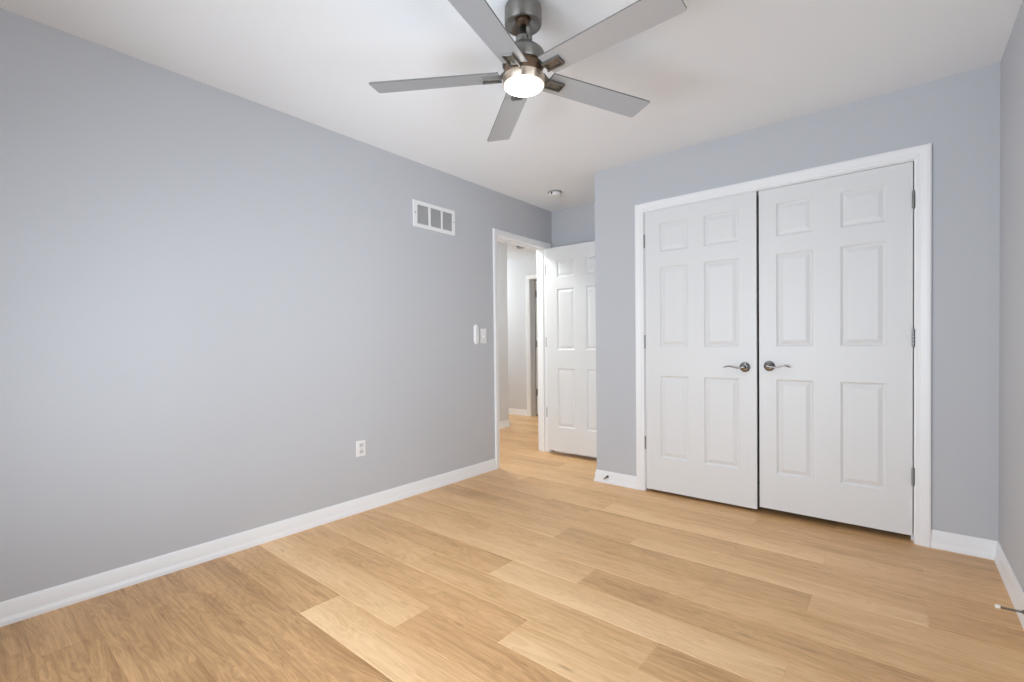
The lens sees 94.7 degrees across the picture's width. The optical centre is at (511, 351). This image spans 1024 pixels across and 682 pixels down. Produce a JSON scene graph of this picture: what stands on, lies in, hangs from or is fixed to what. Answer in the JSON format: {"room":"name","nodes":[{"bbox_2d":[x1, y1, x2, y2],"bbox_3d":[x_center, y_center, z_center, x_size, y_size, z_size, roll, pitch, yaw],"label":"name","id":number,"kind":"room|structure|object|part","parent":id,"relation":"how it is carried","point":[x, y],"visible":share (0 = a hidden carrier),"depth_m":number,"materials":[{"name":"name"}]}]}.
{"room":"empty bedroom","nodes":[
{"label":"empty bedroom","id":0,"kind":"room"},
{"bbox_2d":[0,8,551,601],"bbox_3d":[-1.154,-0.163,2.967,0.060,2.440,4.862,0,1,39],"label":"wall","id":1,"kind":"structure","parent":0,"point":[209,295],"depth_m":2.40,"materials":[{"name":"grey paint"}]},
{"bbox_2d":[0,459,496,626],"bbox_3d":[-1.360,1.018,2.657,0.018,0.092,3.840,0,1,39],"label":"baseboard","id":2,"kind":"structure","parent":1,"relation":"attached to","point":[30,605],"depth_m":2.40,"materials":[{"name":"white wood"}]},
{"bbox_2d":[356,440,365,456],"bbox_3d":[-0.994,0.637,3.108,0.010,0.103,0.068,0,1,39],"label":"wall outlet","id":3,"kind":"object","parent":1,"relation":"attached to","point":[360,445],"visible":1,"depth_m":3.10,"materials":[{"name":"white plastic"}]},
{"bbox_2d":[413,199,454,235],"bbox_3d":[-0.588,-1.018,3.600,0.010,0.196,0.417,0,1,39],"label":"air vent","id":4,"kind":"object","parent":1,"relation":"in","point":[427,216],"visible":1,"depth_m":3.59,"materials":[{"name":"white plastic"}]},
{"bbox_2d":[474,324,478,343],"bbox_3d":[-0.295,-0.145,3.951,0.017,0.167,0.056,0,1,39],"label":"cradle","id":5,"kind":"object","parent":1,"relation":"attached to","point":[476,328],"visible":1,"depth_m":3.94,"materials":[{"name":"white plastic"}]},
{"bbox_2d":[480,329,486,342],"bbox_3d":[-0.238,-0.134,4.018,0.021,0.125,0.072,0,1,39],"label":"light switch","id":6,"kind":"object","parent":1,"relation":"attached to","point":[483,339],"visible":1,"depth_m":4.01,"materials":[{"name":"white plastic"}]},
{"bbox_2d":[493,228,552,468],"bbox_3d":[0.072,-0.031,4.506,0.157,2.107,0.872,0,1,39],"label":"door frame","id":7,"kind":"structure","parent":1,"relation":"attached to","point":[540,247],"depth_m":4.76,"materials":[{"name":"white wood"}]},
{"bbox_2d":[545,241,596,456],"bbox_3d":[0.633,-0.022,4.445,0.788,1.994,0.092,0,1,39],"label":"door","id":8,"kind":"structure","parent":1,"relation":"in","point":[569,269],"depth_m":4.51,"materials":[{"name":"white wood"}]},
{"bbox_2d":[498,241,508,420],"bbox_3d":[-1.767,-0.198,5.859,2.120,2.440,2.810,0,1,39],"label":"wall","id":9,"kind":"structure","parent":0,"point":[502,247],"depth_m":6.20,"materials":[{"name":"white paint"}]},
{"bbox_2d":[500,420,510,428],"bbox_3d":[-1.742,0.976,5.877,2.138,0.092,2.828,0,1,39],"label":"baseboard","id":10,"kind":"structure","parent":9,"relation":"attached to","point":[503,424],"depth_m":6.21,"materials":[{"name":"white wood"}]},
{"bbox_2d":[0,0,1022,258],"bbox_3d":[-0.296,-1.459,4.179,6.763,0.100,7.870,0,1,39],"label":"ceiling","id":11,"kind":"structure","parent":0,"point":[715,69],"depth_m":2.27,"materials":[{"name":"white paint"}]},
{"bbox_2d":[369,0,686,141],"bbox_3d":[0.078,-1.217,1.862,1.195,0.325,1.235,0,1,39],"label":"ceiling fan","id":12,"kind":"object","parent":11,"relation":"hanging from","point":[523,60],"visible":1,"depth_m":1.82,"materials":[{"name":"grey wood"}]},
{"bbox_3d":[-0.313,-1.101,1.934,0.528,0.006,0.123,-1,12,6],"label":"blade","id":13,"kind":"part","parent":12,"relation":"part of","materials":[{"name":"grey wood"}]},
{"bbox_3d":[-0.098,-1.093,1.557,0.123,0.006,0.528,11,7,24],"label":"blade","id":14,"kind":"part","parent":12,"relation":"part of","materials":[{"name":"grey wood"}]},
{"bbox_3d":[-0.021,-1.119,2.254,0.123,0.006,0.528,-12,4,-11],"label":"blade","id":15,"kind":"part","parent":12,"relation":"part of","materials":[{"name":"grey wood"}]},
{"bbox_3d":[0.119,-1.111,1.836,0.052,0.035,0.038,1,-8,42],"label":"blade arm","id":16,"kind":"part","parent":12,"relation":"part of","materials":[{"name":"silver metal"}]},
{"bbox_3d":[0.129,-1.115,1.936,0.052,0.035,0.038,-2,-8,-30],"label":"blade arm","id":17,"kind":"part","parent":12,"relation":"part of","materials":[{"name":"silver metal"}]},
{"bbox_3d":[0.375,-1.122,2.076,0.528,0.006,0.123,-2,-8,-30],"label":"blade","id":18,"kind":"part","parent":12,"relation":"part of","materials":[{"name":"grey wood"}]},
{"bbox_3d":[0.327,-1.106,1.644,0.528,0.006,0.123,0,-8,42],"label":"blade","id":19,"kind":"part","parent":12,"relation":"part of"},
{"bbox_2d":[548,190,561,197],"bbox_3d":[0.381,-1.396,4.187,0.124,0.041,0.124,0,1,39],"label":"smoke detector","id":20,"kind":"object","parent":11,"relation":"attached to","point":[553,193],"visible":1,"depth_m":4.15,"materials":[{"name":"grey plastic"}]},
{"bbox_2d":[0,404,1023,681],"bbox_3d":[-0.295,1.056,4.184,6.723,0.050,7.750,0,1,39],"label":"floor","id":21,"kind":"structure","parent":0,"point":[531,568],"depth_m":1.98,"materials":[{"name":"brown wood"}]},
{"bbox_2d":[507,254,536,409],"bbox_3d":[0.292,-0.239,7.213,3.820,2.440,0.120,0,1,39],"label":"wall","id":22,"kind":"structure","parent":0,"point":[518,268],"depth_m":7.30,"materials":[{"name":"white paint"}]},
{"bbox_2d":[509,408,526,415],"bbox_3d":[-0.444,0.935,7.757,1.753,0.092,0.018,0,1,39],"label":"baseboard","id":23,"kind":"structure","parent":22,"relation":"attached to","point":[512,411],"depth_m":7.31,"materials":[{"name":"white wood"}]},
{"bbox_2d":[526,274,536,415],"bbox_3d":[0.619,-0.090,6.948,0.916,2.144,0.157,0,1,39],"label":"door frame","id":24,"kind":"structure","parent":22,"relation":"attached to","point":[530,279],"depth_m":7.17,"materials":[{"name":"white wood"}]},
{"bbox_2d":[535,281,537,413],"bbox_3d":[0.455,-0.070,7.596,0.037,2.049,0.764,0,1,11],"label":"door","id":25,"kind":"structure","parent":22,"relation":"in","point":[535,281],"depth_m":7.25,"materials":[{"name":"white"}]},
{"bbox_2d":[535,280,536,361],"bbox_3d":[0.705,-0.250,7.715,3.820,2.440,1.180,0,1,39],"label":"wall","id":26,"kind":"structure","parent":0,"point":[535,280],"depth_m":8.57,"materials":[{"name":"grey paint"}]},
{"bbox_2d":[551,202,594,247],"bbox_3d":[0.839,-0.206,4.553,1.005,2.440,0.120,0,1,39],"label":"wall","id":27,"kind":"structure","parent":0,"point":[572,225],"depth_m":4.64,"materials":[{"name":"grey paint"}]},
{"bbox_2d":[757,196,759,483],"bbox_3d":[1.913,-0.200,3.305,2.238,2.440,0.683,0,1,39],"label":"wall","id":28,"kind":"structure","parent":0,"point":[757,196],"depth_m":3.60,"materials":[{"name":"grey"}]},
{"bbox_2d":[594,62,1000,540],"bbox_3d":[1.790,-0.198,3.251,2.358,2.440,0.683,0,1,39],"label":"wall","id":29,"kind":"structure","parent":0,"point":[959,114],"depth_m":2.46,"materials":[{"name":"grey paint"}]},
{"bbox_2d":[554,450,636,488],"bbox_3d":[0.840,0.973,4.207,0.557,0.092,1.380,-1,1,-12],"label":"baseboard","id":30,"kind":"structure","parent":29,"relation":"attached to","point":[629,481],"depth_m":3.64,"materials":[{"name":"white wood"}]},
{"bbox_2d":[643,192,757,508],"bbox_3d":[1.257,-0.003,3.229,0.752,2.021,0.092,0,1,39],"label":"door","id":31,"kind":"structure","parent":29,"relation":"in","point":[701,337],"depth_m":3.21,"materials":[{"name":"white wood"}]},
{"bbox_3d":[1.485,0.100,3.022,0.065,0.065,0.057,0,1,39],"label":"handle","id":32,"kind":"part","parent":31,"relation":"part of","materials":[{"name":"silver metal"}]},
{"bbox_2d":[635,143,931,547],"bbox_3d":[1.602,-0.030,3.044,1.646,2.114,0.157,0,1,39],"label":"door frame","id":33,"kind":"structure","parent":29,"relation":"attached to","point":[921,155],"depth_m":2.52,"materials":[{"name":"white wood"}]},
{"bbox_2d":[759,161,914,535],"bbox_3d":[1.854,-0.011,2.751,0.752,2.004,0.092,0,1,39],"label":"door","id":34,"kind":"structure","parent":29,"relation":"in","point":[837,341],"depth_m":2.73,"materials":[{"name":"white wood"}]},
{"bbox_3d":[1.599,0.091,2.941,0.065,0.065,0.057,0,1,39],"label":"handle","id":35,"kind":"part","parent":34,"relation":"part of","materials":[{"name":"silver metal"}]},
{"bbox_3d":[1.635,0.092,2.888,0.125,0.021,0.019,0,1,37],"label":"lever","id":36,"kind":"part","parent":34,"relation":"part of","materials":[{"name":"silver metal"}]},
{"bbox_2d":[999,0,1023,591],"bbox_3d":[1.110,-0.154,0.662,0.120,2.440,4.179,0,1,39],"label":"wall","id":37,"kind":"structure","parent":0,"point":[1011,316],"depth_m":2.03,"materials":[{"name":"grey paint"}]},
{"bbox_2d":[931,529,1023,629],"bbox_3d":[1.018,1.019,0.843,0.250,0.092,4.059,0,1,39],"label":"baseboard","id":38,"kind":"structure","parent":37,"relation":"attached to","point":[952,542],"depth_m":2.35,"materials":[{"name":"white wood"}]},
{"bbox_2d":[995,604,1023,613],"bbox_3d":[1.909,0.986,1.809,0.020,0.025,0.082,-1,1,-41],"label":"door stop","id":39,"kind":"object","parent":37,"relation":"attached to","point":[996,605],"visible":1,"depth_m":1.81,"materials":[{"name":"silver metal"}]}
]}

